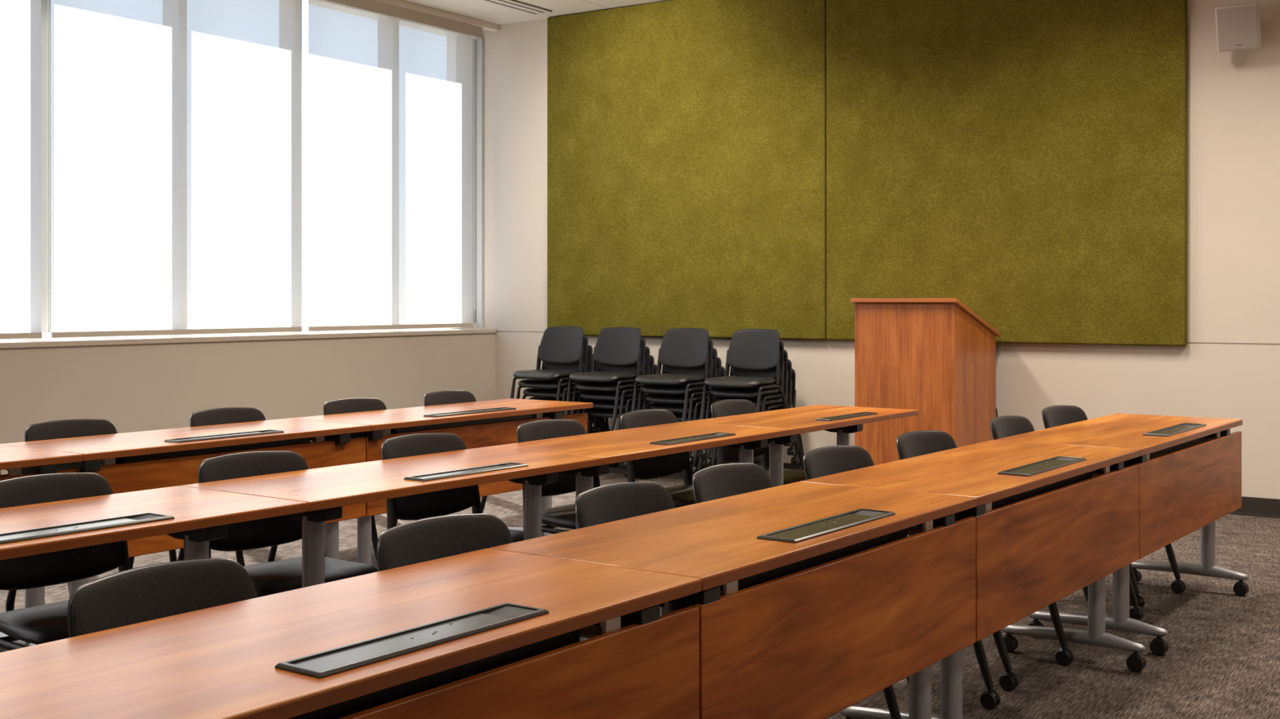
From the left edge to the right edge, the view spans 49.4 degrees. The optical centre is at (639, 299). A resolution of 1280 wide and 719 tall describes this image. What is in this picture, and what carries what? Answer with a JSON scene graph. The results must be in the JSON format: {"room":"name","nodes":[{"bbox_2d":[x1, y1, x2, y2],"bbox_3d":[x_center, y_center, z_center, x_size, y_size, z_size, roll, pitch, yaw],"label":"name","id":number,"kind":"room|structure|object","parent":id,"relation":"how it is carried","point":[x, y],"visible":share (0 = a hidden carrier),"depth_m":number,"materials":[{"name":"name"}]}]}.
{"room":"lecture hall","nodes":[
{"label":"lecture hall","id":0,"kind":"room"},
{"bbox_2d":[0,28,495,475],"bbox_3d":[-4.703,-0.480,6.364,0.360,3.500,12.190,0,0,34],"label":"wall","id":1,"kind":"structure","parent":0,"point":[142,387],"depth_m":9.05,"materials":[{"name":"beige paint"}]},
{"bbox_2d":[0,0,484,342],"bbox_3d":[-4.092,-0.978,7.337,0.180,2.440,9.888,0,0,34],"label":"window","id":2,"kind":"structure","parent":1,"relation":"in","point":[478,313],"depth_m":8.16,"materials":[{"name":"silver metal"}]},
{"bbox_2d":[0,0,41,339],"bbox_3d":[-3.978,-0.972,7.177,0.063,2.391,1.922,0,0,34],"label":"roller shade","id":3,"kind":"object","parent":2,"relation":"attached to","point":[20,20],"visible":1,"depth_m":7.86,"materials":[{"name":"beige fabric"}]},
{"bbox_2d":[48,0,302,337],"bbox_3d":[-2.888,-0.972,8.816,0.063,2.391,1.919,0,0,34],"label":"roller shade","id":4,"kind":"object","parent":2,"relation":"attached to","point":[176,124],"visible":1,"depth_m":8.71,"materials":[{"name":"beige fabric"}]},
{"bbox_2d":[307,0,475,331],"bbox_3d":[-1.827,-0.972,10.412,0.063,2.391,1.779,0,0,34],"label":"roller shade","id":5,"kind":"object","parent":2,"relation":"attached to","point":[390,99],"visible":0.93,"depth_m":10.33,"materials":[{"name":"beige fabric"}]},
{"bbox_2d":[0,328,496,348],"bbox_3d":[-4.036,0.258,7.299,0.316,0.032,9.886,0,0,34],"label":"window sill","id":6,"kind":"structure","parent":1,"relation":"attached to","point":[371,334],"depth_m":9.06,"materials":[{"name":"beige laminate"}]},
{"bbox_2d":[322,0,482,38],"bbox_3d":[-3.983,-2.135,7.152,0.106,0.084,9.660,0,0,34],"label":"fascia","id":7,"kind":"object","parent":1,"relation":"attached to","point":[371,6],"visible":1,"depth_m":10.47,"materials":[{"name":"beige"}]},
{"bbox_2d":[374,0,499,31],"bbox_3d":[-4.489,-2.206,6.341,0.062,0.048,11.990,0,0,34],"label":"trim","id":8,"kind":"structure","parent":1,"relation":"attached to","point":[485,25],"depth_m":10.75,"materials":[{"name":"beige paint"}]},
{"bbox_2d":[403,0,671,25],"bbox_3d":[-0.459,-2.290,3.662,10.420,0.120,12.390,0,0,34],"label":"ceiling","id":9,"kind":"structure","parent":0,"point":[474,9],"depth_m":10.62,"materials":[{"name":"paint"}]},
{"bbox_2d":[478,0,551,15],"bbox_3d":[-1.280,-2.223,10.030,0.190,0.014,1.885,0,0,34],"label":"ceiling vent","id":10,"kind":"object","parent":9,"relation":"in","point":[513,5],"visible":1,"depth_m":10.55,"materials":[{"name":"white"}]},
{"bbox_2d":[0,465,1279,718],"bbox_3d":[-0.459,1.330,3.662,10.420,0.120,12.390,0,0,34],"label":"floor","id":11,"kind":"structure","parent":0,"point":[1221,660],"depth_m":5.05,"materials":[{"name":"grey carpet"}]},
{"bbox_2d":[0,444,82,646],"bbox_3d":[-2.515,0.901,4.360,0.626,0.737,1.394,0,0,35],"label":"table","id":12,"kind":"object","parent":11,"relation":"on","point":[19,462],"visible":0.24,"depth_m":4.71,"materials":[{"name":"brown wood"}]},
{"bbox_2d":[0,472,129,650],"bbox_3d":[-1.428,0.872,3.601,0.502,0.796,0.513,0,0,37],"label":"chair","id":13,"kind":"object","parent":11,"relation":"on","point":[46,623],"visible":0.42,"depth_m":3.68,"materials":[{"name":"grey plastic"}]},
{"bbox_2d":[5,418,177,611],"bbox_3d":[-2.064,0.872,5.317,0.502,0.796,0.513,0,0,38],"label":"chair","id":14,"kind":"object","parent":11,"relation":"on","point":[64,428],"visible":0.11,"depth_m":5.43,"materials":[{"name":"black plastic"}]},
{"bbox_2d":[0,485,306,560],"bbox_3d":[-1.472,0.898,3.261,0.596,0.744,1.341,0,0,36],"label":"table","id":15,"kind":"object","parent":11,"relation":"on","point":[197,517],"visible":0.88,"depth_m":3.46,"materials":[{"name":"brown wood"}]},
{"bbox_2d":[66,558,257,637],"bbox_3d":[-0.671,0.872,2.337,0.502,0.796,0.513,0,0,34],"label":"chair","id":16,"kind":"object","parent":11,"relation":"on","point":[144,593],"visible":0.27,"depth_m":2.45,"materials":[{"name":"grey plastic"}]},
{"bbox_2d":[0,418,371,597],"bbox_3d":[-1.719,0.898,5.481,0.626,0.744,1.348,0,0,35],"label":"table","id":17,"kind":"object","parent":11,"relation":"on","point":[135,461],"visible":0.37,"depth_m":5.29,"materials":[{"name":"brown wood"}]},
{"bbox_2d":[115,437,310,464],"bbox_3d":[-1.636,0.596,5.369,0.090,0.068,0.865,0,0,35],"label":"cable tray","id":18,"kind":"object","parent":17,"relation":"on","point":[166,455],"depth_m":5.29,"materials":[{"name":"black metal"}]},
{"bbox_2d":[177,407,277,566],"bbox_3d":[-1.628,0.872,5.910,0.502,0.796,0.513,0,0,38],"label":"chair","id":19,"kind":"object","parent":11,"relation":"on","point":[215,416],"visible":0.08,"depth_m":6.04,"materials":[{"name":"grey plastic"}]},
{"bbox_2d":[198,451,377,597],"bbox_3d":[-1.036,0.872,4.140,0.502,0.796,0.513,0,0,42],"label":"chair","id":20,"kind":"object","parent":11,"relation":"on","point":[274,577],"visible":0.31,"depth_m":4.21,"materials":[{"name":"grey plastic"}]},
{"bbox_2d":[0,548,701,718],"bbox_3d":[-0.476,0.898,2.244,0.626,0.744,1.366,0,0,36],"label":"table","id":21,"kind":"object","parent":11,"relation":"on","point":[486,633],"visible":1,"depth_m":2.24,"materials":[{"name":"brown wood"}]},
{"bbox_2d":[288,629,579,718],"bbox_3d":[-0.366,0.596,2.170,0.090,0.068,0.760,0,0,36],"label":"cable tray","id":22,"kind":"object","parent":21,"relation":"on","point":[357,704],"depth_m":2.17,"materials":[{"name":"black metal"}]},
{"bbox_2d":[323,397,397,563],"bbox_3d":[-1.201,0.872,6.508,0.502,0.796,0.513,0,0,38],"label":"chair","id":23,"kind":"object","parent":11,"relation":"on","point":[342,406],"visible":0.07,"depth_m":6.61,"materials":[{"name":"grey plastic"}]},
{"bbox_2d":[181,447,602,587],"bbox_3d":[-0.702,0.898,4.319,0.596,0.744,1.269,0,0,36],"label":"table","id":24,"kind":"object","parent":11,"relation":"on","point":[325,491],"visible":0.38,"depth_m":4.17,"materials":[{"name":"brown wood"}]},
{"bbox_2d":[288,398,592,565],"bbox_3d":[-0.881,0.898,6.662,0.626,0.744,1.541,0,0,35],"label":"table","id":25,"kind":"object","parent":11,"relation":"on","point":[483,424],"visible":0.33,"depth_m":6.49,"materials":[{"name":"brown wood"}]},
{"bbox_2d":[391,414,532,434],"bbox_3d":[-0.835,0.596,6.498,0.090,0.068,0.930,0,0,35],"label":"cable tray","id":26,"kind":"object","parent":25,"relation":"on","point":[503,425],"depth_m":6.49,"materials":[{"name":"black metal"}]},
{"bbox_2d":[377,513,513,571],"bbox_3d":[-0.261,0.872,2.864,0.502,0.796,0.513,0,0,39],"label":"chair","id":27,"kind":"object","parent":11,"relation":"on","point":[421,540],"visible":0.12,"depth_m":3.00,"materials":[{"name":"grey plastic"}]},
{"bbox_2d":[414,390,487,520],"bbox_3d":[-0.817,0.872,7.066,0.502,0.796,0.513,0,0,35],"label":"chair","id":28,"kind":"object","parent":11,"relation":"on","point":[446,397],"visible":0.09,"depth_m":7.21,"materials":[{"name":"grey plastic"}]},
{"bbox_2d":[381,433,523,542],"bbox_3d":[-0.600,0.872,4.730,0.502,0.796,0.513,0,0,40],"label":"chair","id":29,"kind":"object","parent":11,"relation":"on","point":[446,502],"visible":0.27,"depth_m":4.85,"materials":[{"name":"grey plastic"}]},
{"bbox_2d":[516,419,599,533],"bbox_3d":[-0.192,0.872,5.299,0.502,0.796,0.513,0,0,40],"label":"chair","id":30,"kind":"object","parent":11,"relation":"on","point":[563,517],"visible":0.17,"depth_m":5.38,"materials":[{"name":"grey plastic"}]},
{"bbox_2d":[564,362,610,466],"bbox_3d":[-0.553,0.873,10.481,0.513,0.794,0.495,0,0,34],"label":"chair","id":31,"kind":"object","parent":11,"relation":"on","point":[581,410],"visible":0.07,"depth_m":10.33,"materials":[{"name":"black plastic"}]},
{"bbox_2d":[528,353,596,413],"bbox_3d":[-0.585,0.805,10.433,0.513,0.794,0.495,0,0,34],"label":"chair","id":32,"kind":"object","parent":31,"relation":"on","point":[532,397],"visible":0.1,"depth_m":10.34,"materials":[{"name":"black plastic"}]},
{"bbox_2d":[522,345,592,414],"bbox_3d":[-0.617,0.737,10.385,0.513,0.794,0.495,0,0,34],"label":"chair","id":33,"kind":"object","parent":32,"relation":"on","point":[544,393],"visible":0.3,"depth_m":10.29,"materials":[{"name":"black plastic"}]},
{"bbox_2d":[515,336,595,426],"bbox_3d":[-0.649,0.669,10.336,0.513,0.794,0.495,0,0,34],"label":"chair","id":34,"kind":"object","parent":33,"relation":"on","point":[536,384],"visible":0.36,"depth_m":10.33,"materials":[{"name":"black plastic"}]},
{"bbox_2d":[510,326,593,433],"bbox_3d":[-0.681,0.601,10.288,0.513,0.794,0.495,0,0,34],"label":"chair","id":35,"kind":"object","parent":34,"relation":"on","point":[558,344],"visible":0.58,"depth_m":10.39,"materials":[{"name":"black plastic"}]},
{"bbox_2d":[587,364,657,477],"bbox_3d":[-0.125,0.873,10.197,0.513,0.794,0.495,0,0,34],"label":"chair","id":36,"kind":"object","parent":11,"relation":"on","point":[596,412],"visible":0.19,"depth_m":10.13,"materials":[{"name":"black plastic"}]},
{"bbox_2d":[582,355,654,469],"bbox_3d":[-0.157,0.805,10.148,0.513,0.794,0.495,0,0,34],"label":"chair","id":37,"kind":"object","parent":36,"relation":"on","point":[600,404],"visible":0.23,"depth_m":10.03,"materials":[{"name":"black plastic"}]},
{"bbox_2d":[576,346,652,431],"bbox_3d":[-0.189,0.737,10.100,0.513,0.794,0.495,0,0,34],"label":"chair","id":38,"kind":"object","parent":37,"relation":"on","point":[594,395],"visible":0.26,"depth_m":10.01,"materials":[{"name":"black plastic"}]},
{"bbox_2d":[570,337,650,432],"bbox_3d":[-0.221,0.669,10.052,0.513,0.794,0.495,0,0,34],"label":"chair","id":39,"kind":"object","parent":38,"relation":"on","point":[624,388],"visible":0.44,"depth_m":10.02,"materials":[{"name":"black plastic"}]},
{"bbox_2d":[564,327,648,433],"bbox_3d":[-0.253,0.601,10.003,0.513,0.794,0.495,0,0,34],"label":"chair","id":40,"kind":"object","parent":39,"relation":"on","point":[615,346],"visible":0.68,"depth_m":10.11,"materials":[{"name":"black plastic"}]},
{"bbox_2d":[574,481,675,615],"bbox_3d":[0.119,0.872,3.409,0.502,0.796,0.513,0,0,38],"label":"chair","id":41,"kind":"object","parent":11,"relation":"on","point":[609,503],"visible":0.17,"depth_m":3.54,"materials":[{"name":"grey plastic"}]},
{"bbox_2d":[485,422,791,641],"bbox_3d":[0.044,0.898,5.347,0.596,0.744,1.263,0,0,36],"label":"table","id":42,"kind":"object","parent":11,"relation":"on","point":[648,442],"visible":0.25,"depth_m":5.21,"materials":[{"name":"brown wood"}]},
{"bbox_2d":[620,409,695,507],"bbox_3d":[0.197,0.872,5.801,0.502,0.796,0.513,0,0,38],"label":"chair","id":43,"kind":"object","parent":11,"relation":"on","point":[656,467],"visible":0.24,"depth_m":5.90,"materials":[{"name":"grey plastic"}]},
{"bbox_2d":[671,366,735,472],"bbox_3d":[0.350,0.873,9.881,0.513,0.794,0.495,0,0,34],"label":"chair","id":44,"kind":"object","parent":11,"relation":"on","point":[678,415],"visible":0.06,"depth_m":9.71,"materials":[{"name":"black plastic"}]},
{"bbox_2d":[648,357,733,474],"bbox_3d":[0.318,0.805,9.833,0.513,0.794,0.495,0,0,34],"label":"chair","id":45,"kind":"object","parent":44,"relation":"on","point":[672,407],"visible":0.17,"depth_m":9.69,"materials":[{"name":"black plastic"}]},
{"bbox_2d":[643,347,717,465],"bbox_3d":[0.286,0.737,9.784,0.513,0.794,0.495,0,0,34],"label":"chair","id":46,"kind":"object","parent":45,"relation":"on","point":[651,397],"visible":0.3,"depth_m":9.66,"materials":[{"name":"black plastic"}]},
{"bbox_2d":[636,338,717,452],"bbox_3d":[0.254,0.669,9.736,0.513,0.794,0.495,0,0,34],"label":"chair","id":47,"kind":"object","parent":46,"relation":"on","point":[649,388],"visible":0.46,"depth_m":9.69,"materials":[{"name":"black plastic"}]},
{"bbox_2d":[631,328,714,422],"bbox_3d":[0.222,0.601,9.688,0.513,0.794,0.495,0,0,34],"label":"chair","id":48,"kind":"object","parent":47,"relation":"on","point":[682,348],"visible":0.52,"depth_m":9.79,"materials":[{"name":"black plastic"}]},
{"bbox_2d":[488,481,977,718],"bbox_3d":[0.322,0.898,3.342,0.626,0.744,1.341,0,0,36],"label":"table","id":49,"kind":"object","parent":11,"relation":"on","point":[814,600],"visible":0.91,"depth_m":3.14,"materials":[{"name":"brown wood"}]},
{"bbox_2d":[720,528,907,591],"bbox_3d":[0.399,0.596,3.222,0.090,0.068,0.832,0,0,36],"label":"cable tray","id":50,"kind":"object","parent":49,"relation":"on","point":[774,574],"depth_m":3.15,"materials":[{"name":"black metal"}]},
{"bbox_2d":[711,399,805,484],"bbox_3d":[0.603,0.872,6.411,0.502,0.796,0.513,0,0,36],"label":"chair","id":51,"kind":"object","parent":11,"relation":"on","point":[728,407],"visible":0.23,"depth_m":6.48,"materials":[{"name":"grey plastic"}]},
{"bbox_2d":[715,368,804,470],"bbox_3d":[0.816,0.873,9.571,0.513,0.794,0.495,0,0,34],"label":"chair","id":52,"kind":"object","parent":11,"relation":"on","point":[793,374],"visible":0.05,"depth_m":9.59,"materials":[{"name":"black plastic"}]},
{"bbox_2d":[711,359,803,470],"bbox_3d":[0.784,0.805,9.523,0.513,0.794,0.495,0,0,34],"label":"chair","id":53,"kind":"object","parent":52,"relation":"on","point":[799,467],"visible":0.17,"depth_m":9.53,"materials":[{"name":"black plastic"}]},
{"bbox_2d":[702,349,799,467],"bbox_3d":[0.752,0.737,9.474,0.513,0.794,0.495,0,0,34],"label":"chair","id":54,"kind":"object","parent":53,"relation":"on","point":[771,403],"visible":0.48,"depth_m":9.43,"materials":[{"name":"black plastic"}]},
{"bbox_2d":[698,339,795,462],"bbox_3d":[0.720,0.669,9.426,0.513,0.794,0.495,0,0,34],"label":"chair","id":55,"kind":"object","parent":54,"relation":"on","point":[766,393],"visible":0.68,"depth_m":9.40,"materials":[{"name":"black plastic"}]},
{"bbox_2d":[699,328,791,446],"bbox_3d":[0.688,0.601,9.378,0.513,0.794,0.495,0,0,34],"label":"chair","id":56,"kind":"object","parent":55,"relation":"on","point":[757,349],"visible":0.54,"depth_m":9.48,"materials":[{"name":"black plastic"}]},
{"bbox_2d":[692,462,901,718],"bbox_3d":[0.420,0.872,3.825,0.502,0.796,0.513,0,0,37],"label":"chair","id":57,"kind":"object","parent":11,"relation":"on","point":[721,481],"visible":0.1,"depth_m":3.94,"materials":[{"name":"grey plastic"}]},
{"bbox_2d":[684,404,918,487],"bbox_3d":[0.778,0.898,6.356,0.596,0.744,1.224,0,0,36],"label":"table","id":58,"kind":"object","parent":11,"relation":"on","point":[842,420],"visible":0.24,"depth_m":6.22,"materials":[{"name":"brown wood"}]},
{"bbox_2d":[802,445,1000,709],"bbox_3d":[0.783,0.872,4.310,0.502,0.796,0.513,0,0,41],"label":"chair","id":59,"kind":"object","parent":11,"relation":"on","point":[820,462],"visible":0.13,"depth_m":4.38,"materials":[{"name":"grey plastic"}]},
{"bbox_2d":[850,298,1000,465],"bbox_3d":[1.809,0.632,8.781,0.688,1.275,0.780,0,0,34],"label":"lectern","id":60,"kind":"object","parent":11,"relation":"on","point":[935,357],"visible":0.66,"depth_m":8.49,"materials":[{"name":"brown wood"}]},
{"bbox_2d":[800,440,1146,718],"bbox_3d":[1.150,0.898,4.483,0.626,0.744,1.471,0,0,36],"label":"table","id":61,"kind":"object","parent":11,"relation":"on","point":[1053,521],"visible":0.85,"depth_m":4.28,"materials":[{"name":"brown wood"}]},
{"bbox_2d":[991,471,1092,509],"bbox_3d":[1.215,0.596,4.346,0.090,0.068,0.937,0,0,36],"label":"cable tray","id":62,"kind":"object","parent":61,"relation":"on","point":[1000,503],"depth_m":4.29,"materials":[{"name":"black metal"}]},
{"bbox_2d":[896,430,1073,690],"bbox_3d":[1.169,0.872,4.829,0.502,0.796,0.513,0,0,42],"label":"chair","id":63,"kind":"object","parent":11,"relation":"on","point":[914,443],"visible":0.26,"depth_m":4.84,"materials":[{"name":"grey plastic"}]},
{"bbox_2d":[990,415,1143,633],"bbox_3d":[1.655,0.872,5.474,0.502,0.796,0.513,0,0,38],"label":"chair","id":64,"kind":"object","parent":11,"relation":"on","point":[1002,427],"visible":0.11,"depth_m":5.54,"materials":[{"name":"grey plastic"}]},
{"bbox_2d":[1041,405,1186,607],"bbox_3d":[2.021,0.872,6.018,0.502,0.796,0.513,0,0,44],"label":"chair","id":65,"kind":"object","parent":11,"relation":"on","point":[1053,415],"visible":0.2,"depth_m":6.04,"materials":[{"name":"grey plastic"}]},
{"bbox_2d":[994,413,1248,655],"bbox_3d":[2.034,0.898,5.698,0.626,0.744,1.526,0,0,36],"label":"table","id":66,"kind":"object","parent":11,"relation":"on","point":[1190,468],"visible":0.77,"depth_m":5.46,"materials":[{"name":"brown wood"}]},
{"bbox_2d":[1149,435,1206,459],"bbox_3d":[2.100,0.596,5.563,0.090,0.068,0.926,0,0,36],"label":"cable tray","id":67,"kind":"object","parent":66,"relation":"on","point":[1190,443],"depth_m":5.54,"materials":[{"name":"black metal"}]},
{"bbox_2d":[482,0,1279,499],"bbox_3d":[2.916,-0.480,8.737,10.420,3.500,0.200,0,0,34],"label":"wall","id":68,"kind":"structure","parent":0,"point":[1228,366],"depth_m":8.38,"materials":[{"name":"beige paint"}]},
{"bbox_2d":[546,0,826,339],"bbox_3d":[0.287,-0.971,10.335,2.426,2.507,0.049,0,0,34],"label":"acoustic panel","id":69,"kind":"object","parent":68,"relation":"attached to","point":[686,139],"visible":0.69,"depth_m":10.25,"materials":[{"name":"green fabric"}]},
{"bbox_2d":[617,456,1279,518],"bbox_3d":[2.922,1.216,8.601,9.860,0.108,0.020,0,0,34],"label":"baseboard","id":70,"kind":"structure","parent":68,"relation":"attached to","point":[1251,506],"depth_m":8.15,"materials":[{"name":"grey rubber"}]},
{"bbox_2d":[826,0,1186,346],"bbox_3d":[2.291,-0.971,9.002,2.378,2.507,0.049,0,0,34],"label":"acoustic panel","id":71,"kind":"object","parent":68,"relation":"attached to","point":[1023,163],"visible":0.95,"depth_m":8.90,"materials":[{"name":"green fabric"}]},
{"bbox_2d":[1214,2,1262,52],"bbox_3d":[3.492,-1.575,8.101,0.232,0.262,0.220,0,0,34],"label":"wall speaker","id":72,"kind":"object","parent":68,"relation":"attached to","point":[1238,28],"visible":1,"depth_m":8.03,"materials":[{"name":"beige plastic"}]},
{"label":"outside","id":73,"kind":"structure","parent":0,"visible":0},
{"bbox_2d":[302,320,308,326],"bbox_3d":[-30.951,1.695,32.592,72.360,0.150,140.000,0,0,34],"label":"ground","id":74,"kind":"structure","parent":73,"point":[304,323],"depth_m":92.17,"materials":[{"name":"white"}]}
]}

